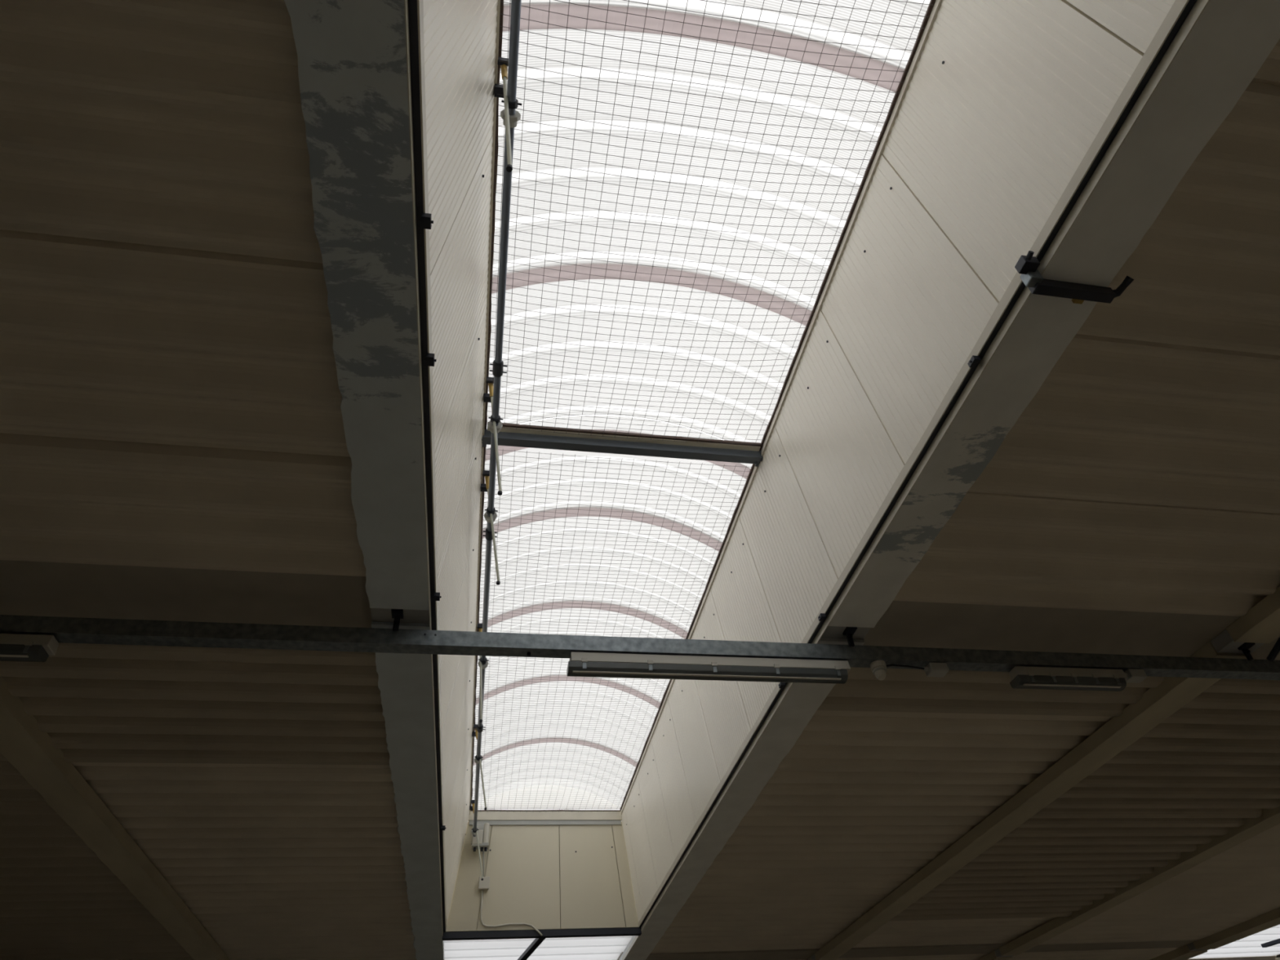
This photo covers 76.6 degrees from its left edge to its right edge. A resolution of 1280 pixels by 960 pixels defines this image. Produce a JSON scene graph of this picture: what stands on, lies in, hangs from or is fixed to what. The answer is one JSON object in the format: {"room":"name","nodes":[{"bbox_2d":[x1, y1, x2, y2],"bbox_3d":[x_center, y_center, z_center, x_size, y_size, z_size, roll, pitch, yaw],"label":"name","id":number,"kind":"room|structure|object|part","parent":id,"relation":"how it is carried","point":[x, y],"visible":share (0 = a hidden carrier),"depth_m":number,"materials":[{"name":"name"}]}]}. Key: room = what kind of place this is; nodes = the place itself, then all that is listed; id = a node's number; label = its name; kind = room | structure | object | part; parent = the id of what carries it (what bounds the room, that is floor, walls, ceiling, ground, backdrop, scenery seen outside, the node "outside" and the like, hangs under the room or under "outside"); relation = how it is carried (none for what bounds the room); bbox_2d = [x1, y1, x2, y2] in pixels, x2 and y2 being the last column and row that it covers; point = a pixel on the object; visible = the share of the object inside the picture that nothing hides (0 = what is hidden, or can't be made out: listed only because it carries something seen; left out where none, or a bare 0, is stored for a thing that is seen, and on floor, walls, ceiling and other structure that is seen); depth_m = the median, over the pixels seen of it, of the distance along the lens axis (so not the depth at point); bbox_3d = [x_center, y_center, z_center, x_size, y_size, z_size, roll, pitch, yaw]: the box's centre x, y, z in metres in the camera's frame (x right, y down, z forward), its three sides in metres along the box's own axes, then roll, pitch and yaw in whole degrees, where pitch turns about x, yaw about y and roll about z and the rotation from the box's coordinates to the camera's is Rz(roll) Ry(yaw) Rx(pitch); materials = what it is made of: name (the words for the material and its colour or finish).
{"room":"warehouse","nodes":[
{"label":"warehouse","id":0,"kind":"room"},
{"bbox_2d":[0,0,416,959],"bbox_3d":[-7.540,-1.875,1.029,14.040,0.136,21.600,4,-43,-9],"label":"ceiling","id":1,"kind":"structure","parent":0,"point":[171,396],"depth_m":3.60,"materials":[{"name":"brown wood"}]},
{"bbox_2d":[0,676,230,959],"bbox_3d":[-4.244,3.224,6.757,0.264,0.096,7.853,4,-43,-9],"label":"roof beam","id":2,"kind":"structure","parent":1,"relation":"attached to","point":[29,750],"depth_m":5.92,"materials":[{"name":"concrete"}]},
{"bbox_2d":[284,0,429,610],"bbox_3d":[-0.119,-4.000,-0.744,0.316,0.096,13.735,4,-43,-9],"label":"roof beam","id":3,"kind":"structure","parent":1,"relation":"attached to","point":[352,54],"depth_m":2.67,"materials":[{"name":"concrete"}]},
{"bbox_2d":[370,608,429,623],"bbox_3d":[-1.257,0.677,4.263,0.291,0.082,0.142,4,-43,-9],"label":"block","id":4,"kind":"object","parent":3,"relation":"attached to","point":[378,615],"visible":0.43,"depth_m":4.24,"materials":[{"name":"concrete"}]},
{"bbox_2d":[391,608,404,631],"bbox_3d":[-1.258,0.721,4.183,0.058,0.091,0.077,4,-43,-9],"label":"hanger","id":5,"kind":"object","parent":4,"relation":"hanging from","point":[397,614],"visible":1,"depth_m":4.19,"materials":[{"name":"grey metal"}]},
{"bbox_3d":[-1.260,0.693,4.209,0.058,0.014,0.077,4,-43,-9],"label":"foot plate","id":6,"kind":"part","parent":5,"relation":"part of","materials":[{"name":"grey metal"}]},
{"bbox_2d":[0,614,1279,679],"bbox_3d":[-0.293,0.903,4.348,20.160,0.103,0.095,4,-43,-9],"label":"support rail","id":7,"kind":"object","parent":5,"relation":"hanging from","point":[64,629],"visible":0.94,"depth_m":4.29,"materials":[{"name":"grey metal"}]},
{"bbox_2d":[0,633,58,662],"bbox_3d":[-3.579,0.754,3.736,1.567,0.123,0.106,4,-43,-9],"label":"strip light","id":8,"kind":"object","parent":7,"relation":"attached to","point":[13,647],"visible":1,"depth_m":3.81,"materials":[{"name":"grey metal"}]},
{"bbox_2d":[0,644,48,662],"bbox_3d":[-3.590,0.780,3.714,1.543,0.055,0.098,4,-43,-9],"label":"diffuser","id":9,"kind":"object","parent":8,"relation":"attached to","point":[8,652],"depth_m":3.80,"materials":[{"name":"grey plastic"}]},
{"bbox_2d":[566,652,850,684],"bbox_3d":[0.390,1.023,4.393,1.567,0.123,0.106,4,-43,-9],"label":"strip light","id":10,"kind":"object","parent":7,"relation":"attached to","point":[593,664],"visible":1,"depth_m":4.35,"materials":[{"name":"grey metal"}]},
{"bbox_2d":[870,660,887,680],"bbox_3d":[1.350,1.078,4.559,0.086,0.096,0.086,4,-43,-9],"label":"socket","id":11,"kind":"object","parent":7,"relation":"attached to","point":[878,668],"visible":1,"depth_m":4.54,"materials":[{"name":"grey plastic"}]},
{"bbox_2d":[923,662,949,677],"bbox_3d":[1.696,1.086,4.631,0.149,0.053,0.077,4,-43,-9],"label":"junction box","id":12,"kind":"object","parent":7,"relation":"attached to","point":[932,669],"visible":1,"depth_m":4.61,"materials":[{"name":"grey plastic"}]},
{"bbox_2d":[886,664,924,669],"bbox_3d":[1.497,1.063,4.607,0.249,0.027,0.011,4,-43,-9],"label":"cable","id":13,"kind":"object","parent":12,"relation":"attached to","point":[888,665],"visible":0.95,"depth_m":4.61,"materials":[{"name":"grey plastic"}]},
{"bbox_2d":[1008,666,1127,691],"bbox_3d":[2.513,1.167,4.745,0.715,0.123,0.106,4,-43,-9],"label":"strip light","id":14,"kind":"object","parent":7,"relation":"attached to","point":[1021,677],"visible":1,"depth_m":4.71,"materials":[{"name":"grey metal"}]},
{"bbox_2d":[1009,674,1126,691],"bbox_3d":[2.502,1.193,4.722,0.691,0.055,0.098,4,-43,-9],"label":"diffuser","id":15,"kind":"object","parent":14,"relation":"attached to","point":[1104,682],"depth_m":4.70,"materials":[{"name":"grey"}]},
{"bbox_2d":[1124,668,1146,683],"bbox_3d":[2.953,1.171,4.839,0.149,0.053,0.077,4,-43,-9],"label":"junction box","id":16,"kind":"object","parent":7,"relation":"attached to","point":[1136,676],"visible":0.77,"depth_m":4.81,"materials":[{"name":"grey plastic"}]},
{"bbox_2d":[1266,637,1279,661],"bbox_3d":[3.944,1.050,5.019,0.038,0.098,0.160,7,-44,-13],"label":"strut","id":17,"kind":"object","parent":7,"relation":"attached to","point":[1275,651],"visible":1,"depth_m":5.01,"materials":[{"name":"grey metal"}]},
{"bbox_2d":[371,621,444,959],"bbox_3d":[-1.925,3.381,7.140,0.318,0.096,7.853,4,-43,-9],"label":"roof beam","id":18,"kind":"structure","parent":1,"relation":"attached to","point":[405,679],"depth_m":5.68,"materials":[{"name":"metal"}]},
{"bbox_2d":[422,0,497,924],"bbox_3d":[-0.669,-1.424,2.929,0.230,1.234,17.400,4,-43,-9],"label":"wall","id":19,"kind":"structure","parent":0,"point":[460,36],"depth_m":3.64,"materials":[{"name":"white paint"}]},
{"bbox_2d":[404,0,444,959],"bbox_3d":[-0.818,-0.471,3.003,0.006,0.043,18.840,4,-43,-9],"label":"trim","id":20,"kind":"structure","parent":19,"relation":"attached to","point":[406,2],"depth_m":2.93,"materials":[{"name":"black metal"}]},
{"bbox_2d":[419,213,433,229],"bbox_3d":[-0.693,-0.840,2.627,0.043,0.023,0.043,4,-43,-9],"label":"clip","id":21,"kind":"object","parent":19,"relation":"attached to","point":[426,220],"visible":1,"depth_m":2.62,"materials":[{"name":"grey metal"}]},
{"bbox_2d":[408,0,445,932],"bbox_3d":[-0.739,-0.939,2.543,0.112,0.014,17.520,4,-43,-9],"label":"trim","id":22,"kind":"structure","parent":19,"relation":"attached to","point":[412,4],"depth_m":2.95,"materials":[{"name":"grey metal"}]},
{"bbox_2d":[424,352,436,366],"bbox_3d":[-0.787,-0.452,3.042,0.043,0.023,0.043,4,-43,-9],"label":"clip","id":23,"kind":"object","parent":19,"relation":"attached to","point":[430,360],"visible":1,"depth_m":3.03,"materials":[{"name":"grey metal"}]},
{"bbox_2d":[417,0,446,930],"bbox_3d":[-0.670,-0.987,2.521,0.011,0.046,17.400,4,-43,-9],"label":"trim","id":24,"kind":"structure","parent":19,"relation":"attached to","point":[420,2],"depth_m":2.96,"materials":[{"name":"black metal"}]},
{"bbox_2d":[432,591,441,600],"bbox_3d":[-1.044,0.600,4.166,0.043,0.023,0.043,4,-43,-9],"label":"clip","id":25,"kind":"object","parent":19,"relation":"attached to","point":[437,597],"visible":1,"depth_m":4.15,"materials":[{"name":"grey metal"}]},
{"bbox_2d":[469,800,483,880],"bbox_3d":[-1.843,4.065,9.125,0.210,0.859,0.144,4,-43,-9],"label":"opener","id":26,"kind":"object","parent":19,"relation":"attached to","point":[471,807],"visible":0.81,"depth_m":9.14,"materials":[{"name":"grey metal"}]},
{"bbox_2d":[471,724,486,809],"bbox_3d":[-1.538,2.759,7.758,0.190,0.821,0.144,4,-43,-9],"label":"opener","id":27,"kind":"object","parent":19,"relation":"attached to","point":[474,734],"visible":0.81,"depth_m":7.76,"materials":[{"name":"grey metal"}]},
{"bbox_3d":[-1.618,2.522,8.031,0.090,0.031,0.043,4,-43,-9],"label":"bracket arm","id":28,"kind":"part","parent":27,"relation":"part of","materials":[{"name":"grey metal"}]},
{"bbox_3d":[-1.559,2.698,7.817,0.083,0.083,0.019,4,-43,-9],"label":"housing plate","id":29,"kind":"part","parent":27,"relation":"part of","materials":[{"name":"grey plastic"}]},
{"bbox_2d":[476,623,488,722],"bbox_3d":[-1.271,1.544,6.437,0.123,0.847,0.144,4,-43,-9],"label":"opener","id":30,"kind":"object","parent":19,"relation":"attached to","point":[479,627],"visible":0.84,"depth_m":6.41,"materials":[{"name":"grey metal"}]},
{"bbox_3d":[-1.260,1.475,6.510,0.083,0.083,0.019,4,-43,-9],"label":"housing plate","id":31,"kind":"part","parent":30,"relation":"part of","materials":[{"name":"grey plastic"}]},
{"bbox_2d":[480,470,500,585],"bbox_3d":[-0.943,0.313,5.097,0.169,0.883,0.144,4,-43,-9],"label":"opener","id":32,"kind":"object","parent":19,"relation":"attached to","point":[484,487],"visible":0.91,"depth_m":5.13,"materials":[{"name":"grey metal"}]},
{"bbox_3d":[-1.015,0.054,5.394,0.090,0.031,0.043,4,-43,-9],"label":"bracket arm","id":33,"kind":"part","parent":32,"relation":"part of","materials":[{"name":"grey metal"}]},
{"bbox_3d":[-0.956,0.229,5.179,0.083,0.083,0.019,4,-43,-9],"label":"housing plate","id":34,"kind":"part","parent":32,"relation":"part of","materials":[{"name":"grey plastic"}]},
{"bbox_2d":[484,377,502,495],"bbox_3d":[-0.822,-0.227,4.518,0.147,0.886,0.144,4,-43,-9],"label":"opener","id":35,"kind":"object","parent":19,"relation":"attached to","point":[488,397],"visible":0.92,"depth_m":4.57,"materials":[{"name":"grey metal"}]},
{"bbox_3d":[-0.883,-0.487,4.816,0.090,0.031,0.043,4,-43,-9],"label":"bracket arm","id":36,"kind":"part","parent":35,"relation":"part of","materials":[{"name":"grey metal"}]},
{"bbox_3d":[-0.823,-0.311,4.602,0.083,0.083,0.019,4,-43,-9],"label":"housing plate","id":37,"kind":"part","parent":35,"relation":"part of","materials":[{"name":"grey plastic"}]},
{"bbox_2d":[493,57,521,172],"bbox_3d":[-0.537,-1.418,3.214,0.123,0.926,0.144,4,-43,-9],"label":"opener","id":38,"kind":"object","parent":19,"relation":"attached to","point":[509,122],"visible":0.87,"depth_m":3.31,"materials":[{"name":"grey metal"}]},
{"bbox_2d":[473,0,521,836],"bbox_3d":[-0.853,-0.182,4.741,0.092,0.054,12.624,4,-43,-9],"label":"pipe","id":39,"kind":"object","parent":38,"relation":"attached to","point":[498,365],"visible":0.94,"depth_m":4.03,"materials":[{"name":"grey metal"}]},
{"bbox_3d":[-0.588,-1.692,3.529,0.090,0.031,0.043,4,-43,-9],"label":"bracket arm","id":40,"kind":"part","parent":38,"relation":"part of","materials":[{"name":"grey metal"}]},
{"bbox_3d":[-0.533,-1.500,3.332,0.083,0.083,0.019,4,-43,-9],"label":"housing plate","id":41,"kind":"part","parent":38,"relation":"part of","materials":[{"name":"grey plastic"}]},
{"bbox_2d":[471,448,754,812],"bbox_3d":[-0.615,1.938,7.535,1.800,0.056,6.156,4,-43,-9],"label":"wire mesh","id":42,"kind":"object","parent":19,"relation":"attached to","point":[575,455],"visible":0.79,"depth_m":6.60,"materials":[{"name":"grey metal"}]},
{"bbox_2d":[469,415,758,814],"bbox_3d":[-0.623,1.791,7.632,2.056,0.384,6.233,4,-43,-9],"label":"skylight","id":43,"kind":"object","parent":19,"relation":"on","point":[735,512],"visible":0.56,"depth_m":6.77,"materials":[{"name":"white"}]},
{"bbox_3d":[-1.565,1.857,7.374,0.127,0.055,6.186,4,-43,-9],"label":"edge frame","id":44,"kind":"part","parent":43,"relation":"part of","materials":[{"name":"white metal"}]},
{"bbox_3d":[0.334,1.985,7.688,0.127,0.055,6.186,4,-43,-9],"label":"edge frame","id":45,"kind":"part","parent":43,"relation":"part of","materials":[{"name":"white metal"}]},
{"bbox_2d":[481,429,763,466],"bbox_3d":[-0.090,-0.199,5.263,2.016,0.074,0.108,4,-43,-9],"label":"crossbar","id":46,"kind":"object","parent":19,"relation":"attached to","point":[504,438],"visible":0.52,"depth_m":5.23,"materials":[{"name":"grey paint"}]},
{"bbox_3d":[-1.026,-0.269,5.115,0.115,0.056,0.103,4,-43,-9],"label":"plate","id":47,"kind":"part","parent":46,"relation":"part of","materials":[{"name":"grey paint"}]},
{"bbox_3d":[0.841,-0.142,5.423,0.125,0.056,0.103,4,-43,-9],"label":"plate","id":48,"kind":"part","parent":46,"relation":"part of","materials":[{"name":"grey paint"}]},
{"bbox_2d":[482,0,942,456],"bbox_3d":[0.808,-4.062,1.379,2.056,0.384,11.124,4,-43,-9],"label":"skylight","id":49,"kind":"object","parent":19,"relation":"on","point":[855,202],"visible":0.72,"depth_m":4.21,"materials":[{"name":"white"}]},
{"bbox_3d":[-0.126,-4.029,1.087,0.127,0.055,11.056,4,-43,-9],"label":"edge frame","id":50,"kind":"part","parent":49,"relation":"part of","materials":[{"name":"white metal"}]},
{"bbox_2d":[487,422,760,451],"bbox_3d":[-0.081,-0.277,5.215,1.776,0.023,0.055,4,-43,-9],"label":"frame","id":51,"kind":"object","parent":49,"relation":"attached to","point":[702,442],"visible":0.75,"depth_m":5.21,"materials":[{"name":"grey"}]},
{"bbox_2d":[485,0,933,444],"bbox_3d":[0.399,-2.168,3.091,1.800,0.135,5.717,4,-43,-9],"label":"wire mesh","id":52,"kind":"object","parent":49,"relation":"attached to","point":[628,1],"visible":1,"depth_m":3.93,"materials":[{"name":"grey metal"}]},
{"bbox_3d":[1.773,-3.900,1.401,0.127,0.055,11.056,4,-43,-9],"label":"edge frame","id":53,"kind":"part","parent":49,"relation":"part of","materials":[{"name":"white metal"}]},
{"bbox_2d":[445,821,638,932],"bbox_3d":[-1.101,4.551,9.364,2.129,1.176,0.079,4,-43,-9],"label":"wall","id":54,"kind":"structure","parent":0,"point":[542,877],"depth_m":9.28,"materials":[{"name":"white paint"}]},
{"bbox_2d":[471,822,489,851],"bbox_3d":[-1.852,4.143,9.395,0.197,0.326,0.190,4,-43,-9],"label":"motor","id":55,"kind":"object","parent":54,"relation":"attached to","point":[483,832],"visible":0.93,"depth_m":9.32,"materials":[{"name":"grey plastic"}]},
{"bbox_3d":[-1.786,4.120,9.400,0.062,0.254,0.062,4,-43,-9],"label":"motor","id":56,"kind":"part","parent":55,"relation":"part of","materials":[{"name":"grey plastic"}]},
{"bbox_2d":[478,876,489,889],"bbox_3d":[-1.756,4.546,9.121,0.120,0.130,0.077,4,-43,-9],"label":"wall box","id":57,"kind":"object","parent":54,"relation":"attached to","point":[484,884],"visible":1,"depth_m":9.09,"materials":[{"name":"grey plastic"}]},
{"bbox_2d":[482,850,484,876],"bbox_3d":[-1.788,4.384,9.236,0.017,0.280,0.078,-8,-42,3],"label":"cable","id":58,"kind":"object","parent":57,"relation":"attached to","point":[483,851],"visible":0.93,"depth_m":9.24,"materials":[{"name":"grey plastic"}]},
{"bbox_2d":[480,889,542,936],"bbox_3d":[-1.423,4.801,8.983,0.689,0.482,0.025,4,-43,-9],"label":"cable","id":59,"kind":"object","parent":54,"relation":"attached to","point":[482,897],"visible":1,"depth_m":8.91,"materials":[{"name":"grey plastic"}]},
{"bbox_2d":[517,937,545,959],"bbox_3d":[-1.322,5.576,9.551,0.071,0.043,1.652,10,-45,-16],"label":"diagonal brace","id":60,"kind":"object","parent":54,"relation":"attached to","point":[534,945],"visible":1,"depth_m":9.37,"materials":[{"name":"grey metal"}]},
{"bbox_2d":[442,927,641,940],"bbox_3d":[-1.066,5.019,8.953,2.184,0.064,0.082,4,-43,-9],"label":"trim","id":61,"kind":"structure","parent":54,"relation":"attached to","point":[594,932],"depth_m":8.92,"materials":[{"name":"grey metal"}]},
{"bbox_2d":[468,809,622,825],"bbox_3d":[-1.131,4.078,9.762,1.835,0.167,0.086,4,-43,-9],"label":"frame","id":62,"kind":"object","parent":54,"relation":"attached to","point":[544,817],"visible":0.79,"depth_m":9.74,"materials":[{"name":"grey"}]},
{"bbox_2d":[621,0,1175,921],"bbox_3d":[1.347,-1.291,3.259,0.222,1.234,17.410,4,-43,-9],"label":"wall","id":63,"kind":"structure","parent":0,"point":[1004,101],"depth_m":3.75,"materials":[{"name":"white paint"}]},
{"bbox_2d":[778,682,785,688],"bbox_3d":[0.893,1.290,5.096,0.043,0.023,0.043,4,-43,-9],"label":"clip","id":64,"kind":"object","parent":63,"relation":"attached to","point":[781,685],"visible":0.95,"depth_m":5.08,"materials":[{"name":"grey metal"}]},
{"bbox_2d":[817,613,826,621],"bbox_3d":[1.020,0.769,4.540,0.043,0.023,0.043,4,-43,-9],"label":"clip","id":65,"kind":"object","parent":63,"relation":"attached to","point":[822,616],"visible":1,"depth_m":4.53,"materials":[{"name":"grey metal"}]},
{"bbox_2d":[638,0,1189,927],"bbox_3d":[1.417,-0.846,2.866,0.011,0.046,17.400,4,-43,-9],"label":"trim","id":66,"kind":"structure","parent":63,"relation":"attached to","point":[1178,6],"depth_m":3.13,"materials":[{"name":"black metal"}]},
{"bbox_2d":[622,0,1209,959],"bbox_3d":[1.331,-0.325,3.359,0.006,0.043,18.840,4,-43,-9],"label":"trim","id":67,"kind":"structure","parent":63,"relation":"attached to","point":[1199,6],"depth_m":3.12,"materials":[{"name":"black metal"}]},
{"bbox_2d":[639,0,1196,927],"bbox_3d":[1.467,-0.789,2.908,0.109,0.014,17.520,4,-43,-9],"label":"trim","id":68,"kind":"structure","parent":63,"relation":"attached to","point":[1191,3],"depth_m":3.12,"materials":[{"name":"grey metal"}]},
{"bbox_2d":[967,355,981,368],"bbox_3d":[1.328,-0.470,3.217,0.043,0.023,0.043,4,-43,-9],"label":"clip","id":69,"kind":"object","parent":63,"relation":"attached to","point":[974,361],"visible":1,"depth_m":3.21,"materials":[{"name":"grey metal"}]},
{"bbox_2d":[617,39,1279,959],"bbox_3d":[5.149,1.794,6.165,8.688,0.160,29.760,4,-43,-9],"label":"ceiling","id":70,"kind":"structure","parent":0,"point":[1142,473],"depth_m":5.32,"materials":[{"name":"brown wood"}]},
{"bbox_2d":[618,638,864,959],"bbox_3d":[0.520,3.546,7.545,0.282,0.096,7.853,4,-43,-9],"label":"roof beam","id":71,"kind":"structure","parent":70,"relation":"attached to","point":[802,701],"depth_m":6.33,"materials":[{"name":"concrete"}]},
{"bbox_2d":[977,951,1012,959],"bbox_3d":[4.437,9.297,14.177,0.251,0.096,7.872,4,-43,-9],"label":"roof beam","id":72,"kind":"structure","parent":70,"relation":"attached to","point":[991,956],"depth_m":11.38,"materials":[{"name":"concrete"}]},
{"bbox_2d":[814,641,1246,959],"bbox_3d":[3.104,3.721,7.973,0.264,0.096,7.853,4,-43,-9],"label":"roof beam","id":73,"kind":"structure","parent":70,"relation":"attached to","point":[1157,704],"depth_m":6.71,"materials":[{"name":"concrete"}]},
{"bbox_2d":[827,0,1279,627],"bbox_3d":[2.325,-3.834,-0.340,0.284,0.096,13.735,4,-43,-9],"label":"roof beam","id":74,"kind":"structure","parent":70,"relation":"attached to","point":[1230,41],"depth_m":2.85,"materials":[{"name":"concrete"}]},
{"bbox_2d":[821,626,871,639],"bbox_3d":[1.176,0.842,4.666,0.266,0.082,0.142,4,-43,-9],"label":"block","id":75,"kind":"object","parent":74,"relation":"attached to","point":[832,632],"visible":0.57,"depth_m":4.64,"materials":[{"name":"concrete"}]},
{"bbox_2d":[842,626,857,646],"bbox_3d":[1.199,0.887,4.590,0.058,0.091,0.077,4,-43,-9],"label":"hanger","id":76,"kind":"object","parent":75,"relation":"hanging from","point":[848,632],"visible":1,"depth_m":4.60,"materials":[{"name":"grey metal"}]},
{"bbox_3d":[1.197,0.859,4.616,0.058,0.014,0.077,4,-43,-9],"label":"foot plate","id":77,"kind":"part","parent":76,"relation":"part of","materials":[{"name":"grey metal"}]},
{"bbox_2d":[1014,250,1133,304],"bbox_3d":[1.554,-0.713,2.919,0.428,0.091,0.141,7,-44,-13],"label":"bracket","id":78,"kind":"object","parent":74,"relation":"attached to","point":[1027,265],"visible":1,"depth_m":2.90,"materials":[{"name":"grey metal"}]},
{"bbox_3d":[1.558,-0.683,2.919,0.317,0.047,0.043,4,-43,-9],"label":"arm","id":79,"kind":"part","parent":78,"relation":"part of","materials":[{"name":"grey metal"}]},
{"bbox_2d":[999,805,1279,955],"bbox_3d":[5.755,3.901,8.411,0.252,0.096,7.853,4,-43,-9],"label":"roof beam","id":80,"kind":"structure","parent":70,"relation":"attached to","point":[1269,818],"depth_m":8.88,"materials":[{"name":"concrete"}]},
{"bbox_2d":[1149,944,1207,959],"bbox_3d":[7.505,9.505,14.685,0.312,0.096,7.872,4,-43,-9],"label":"roof beam","id":81,"kind":"structure","parent":70,"relation":"attached to","point":[1183,953],"depth_m":12.01,"materials":[{"name":"concrete"}]},
{"bbox_2d":[1186,942,1208,951],"bbox_3d":[8.164,6.798,11.803,0.290,0.082,0.134,4,-43,-9],"label":"block","id":82,"kind":"object","parent":70,"relation":"attached to","point":[1191,946],"visible":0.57,"depth_m":11.79,"materials":[{"name":"concrete"}]},
{"bbox_2d":[1192,907,1279,949],"bbox_3d":[8.824,4.109,8.919,0.313,0.096,7.853,4,-43,-9],"label":"roof beam","id":83,"kind":"structure","parent":70,"relation":"attached to","point":[1264,922],"depth_m":11.10,"materials":[{"name":"concrete"}]},
{"bbox_2d":[1186,955,1276,959],"bbox_3d":[8.627,9.917,15.355,2.328,0.084,6.720,4,-43,-9],"label":"ceiling","id":84,"kind":"structure","parent":0,"point":[1261,957],"depth_m":13.04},
{"bbox_2d":[1191,924,1279,958],"bbox_3d":[9.419,6.670,11.900,2.280,0.014,2.961,4,-43,-9],"label":"skylight","id":85,"kind":"object","parent":84,"relation":"attached to","point":[1251,945],"visible":0.38,"depth_m":12.53,"materials":[{"name":"white plastic"}]},
{"bbox_3d":[6.236,-3.683,0.325,2.700,0.112,13.608,4,-43,-9],"label":"ceiling","id":86,"kind":"structure","parent":0,"visible":0},
{"bbox_2d":[1226,586,1279,643],"bbox_3d":[4.908,-3.659,0.088,0.266,0.096,13.735,4,-43,-9],"label":"roof beam","id":87,"kind":"structure","parent":86,"relation":"attached to","point":[1261,623],"depth_m":4.88,"materials":[{"name":"concrete"}]},
{"bbox_2d":[1210,629,1264,653],"bbox_3d":[3.763,1.017,5.094,0.242,0.082,0.142,4,-43,-9],"label":"block","id":88,"kind":"object","parent":87,"relation":"attached to","point":[1223,642],"visible":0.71,"depth_m":5.07,"materials":[{"name":"concrete"}]},
{"bbox_2d":[1237,642,1255,660],"bbox_3d":[3.779,1.062,5.017,0.058,0.091,0.077,4,-43,-9],"label":"hanger","id":89,"kind":"object","parent":88,"relation":"hanging from","point":[1245,646],"visible":1,"depth_m":5.03,"materials":[{"name":"grey metal"}]},
{"bbox_3d":[3.777,1.034,5.043,0.058,0.014,0.077,4,-43,-9],"label":"foot plate","id":90,"kind":"part","parent":89,"relation":"part of","materials":[{"name":"grey metal"}]},
{"bbox_3d":[-2.113,9.190,13.578,2.327,0.084,6.720,4,-43,-9],"label":"ceiling","id":91,"kind":"structure","parent":0,"visible":0},
{"bbox_2d":[444,935,632,959],"bbox_3d":[-1.321,5.943,10.122,2.280,0.014,2.961,4,-43,-9],"label":"window","id":92,"kind":"structure","parent":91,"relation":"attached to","point":[599,948],"depth_m":9.91,"materials":[{"name":"white glass"}]},
{"bbox_3d":[9.639,5.279,11.142,2.129,1.176,0.079,4,-43,-9],"label":"wall","id":93,"kind":"structure","parent":0,"visible":0},
{"bbox_2d":[1261,938,1279,947],"bbox_3d":[9.418,6.303,11.329,0.071,0.043,1.652,10,-45,-16],"label":"diagonal brace","id":94,"kind":"object","parent":93,"relation":"attached to","point":[1277,941],"visible":1,"depth_m":11.78,"materials":[{"name":"grey metal"}]}
]}

